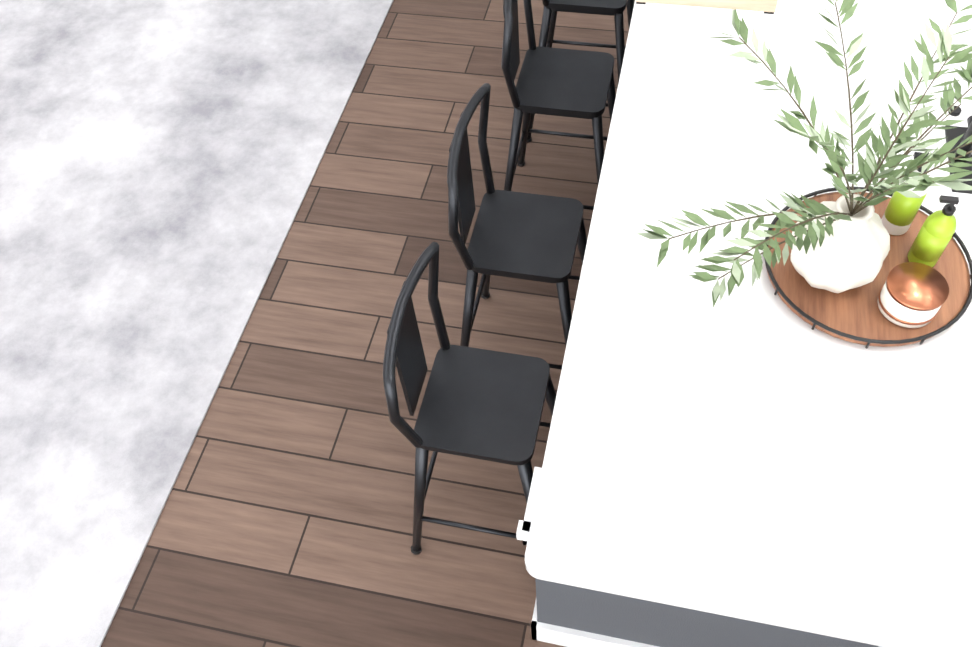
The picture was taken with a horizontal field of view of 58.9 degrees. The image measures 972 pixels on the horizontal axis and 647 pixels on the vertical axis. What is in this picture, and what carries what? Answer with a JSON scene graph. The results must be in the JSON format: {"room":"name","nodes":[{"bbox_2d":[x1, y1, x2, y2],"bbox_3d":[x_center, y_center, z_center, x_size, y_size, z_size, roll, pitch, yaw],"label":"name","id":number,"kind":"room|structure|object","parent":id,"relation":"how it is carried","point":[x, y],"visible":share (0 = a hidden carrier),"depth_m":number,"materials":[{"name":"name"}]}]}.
{"room":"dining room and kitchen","nodes":[
{"label":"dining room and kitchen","id":0,"kind":"room"},
{"bbox_2d":[101,0,634,646],"bbox_3d":[-1.251,-0.815,3.974,11.420,0.100,12.750,8,56,10],"label":"floor","id":1,"kind":"structure","parent":0,"point":[287,516],"depth_m":3.08,"materials":[{"name":"brown wood"}]},
{"bbox_2d":[0,0,393,646],"bbox_3d":[-3.006,-0.618,3.903,4.440,0.008,4.200,8,56,10],"label":"living room rug","id":2,"kind":"object","parent":1,"relation":"on","point":[160,160],"visible":1,"depth_m":3.61,"materials":[{"name":"white fabric"}]},
{"bbox_2d":[383,242,556,554],"bbox_3d":[-0.001,0.279,2.406,0.466,1.065,0.466,8,56,10],"label":"stool","id":3,"kind":"object","parent":1,"relation":"on","point":[483,404],"visible":0.85,"depth_m":2.28,"materials":[{"name":"metal"}]},
{"bbox_2d":[447,83,586,369],"bbox_3d":[0.128,-0.206,2.735,0.466,1.065,0.466,8,56,10],"label":"chair","id":4,"kind":"object","parent":1,"relation":"on","point":[529,236],"visible":0.75,"depth_m":2.61,"materials":[{"name":"metal"}]},
{"bbox_2d":[501,0,615,209],"bbox_3d":[0.283,-0.788,3.129,0.466,1.065,0.466,8,56,10],"label":"stool","id":5,"kind":"object","parent":1,"relation":"on","point":[566,82],"visible":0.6,"depth_m":3.02,"materials":[{"name":"metal"}]},
{"bbox_2d":[527,0,633,142],"bbox_3d":[0.408,-1.258,3.446,0.466,1.065,0.466,8,56,10],"label":"stool","id":6,"kind":"object","parent":1,"relation":"on","point":[615,8],"visible":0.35,"depth_m":3.32,"materials":[{"name":"metal"}]},
{"bbox_2d":[516,18,867,646],"bbox_3d":[1.122,-0.176,2.743,1.573,0.890,2.452,8,56,10],"label":"kitchen island","id":7,"kind":"object","parent":1,"relation":"on","point":[568,617],"depth_m":2.24,"materials":[{"name":"white wood"}]},
{"bbox_2d":[524,0,971,646],"bbox_3d":[1.113,-0.462,2.381,1.540,0.030,2.690,8,56,10],"label":"island countertop","id":8,"kind":"structure","parent":7,"relation":"on","point":[737,458],"depth_m":1.97,"materials":[{"name":"white stone"}]},
{"bbox_2d":[762,186,971,348],"bbox_3d":[0.942,-0.149,2.134,0.496,0.034,0.496,8,56,10],"label":"tray","id":9,"kind":"object","parent":8,"relation":"on","point":[855,315],"visible":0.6,"depth_m":2.07,"materials":[{"name":"brown wood"}]},
{"bbox_2d":[636,0,971,307],"bbox_3d":[0.876,-0.356,1.893,1.021,0.627,0.973,8,56,10],"label":"vase","id":10,"kind":"object","parent":9,"relation":"on","point":[841,244],"visible":1,"depth_m":1.87,"materials":[{"name":"white ceramic"}]},
{"bbox_2d":[881,152,931,234],"bbox_3d":[1.030,-0.318,2.087,0.068,0.246,0.068,1,55,5],"label":"soap bottle","id":11,"kind":"object","parent":9,"relation":"on","point":[901,210],"depth_m":2.11,"materials":[{"name":"green plastic"}]},
{"bbox_2d":[877,262,948,327],"bbox_3d":[0.995,-0.065,2.010,0.134,0.085,0.134,8,56,10],"label":"bowl","id":12,"kind":"object","parent":9,"relation":"on","point":[913,294],"visible":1,"depth_m":1.98,"materials":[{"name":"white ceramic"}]},
{"bbox_2d":[906,186,958,266],"bbox_3d":[1.068,-0.220,2.034,0.068,0.216,0.068,1,55,5],"label":"soap bottle","id":13,"kind":"object","parent":9,"relation":"on","point":[933,237],"depth_m":2.02,"materials":[{"name":"green plastic"}]},
{"bbox_3d":[-1.436,-2.510,1.542,11.420,0.100,12.750,8,56,10],"label":"ceiling","id":14,"kind":"structure","parent":0,"visible":0},
{"bbox_2d":[636,0,777,13],"bbox_3d":[0.310,-0.826,0.907,0.200,0.998,0.200,8,56,10],"label":"pendant light","id":15,"kind":"object","parent":14,"relation":"hanging from","point":[767,6],"visible":1,"depth_m":1.25,"materials":[{"name":"yellow metal"}]}
]}

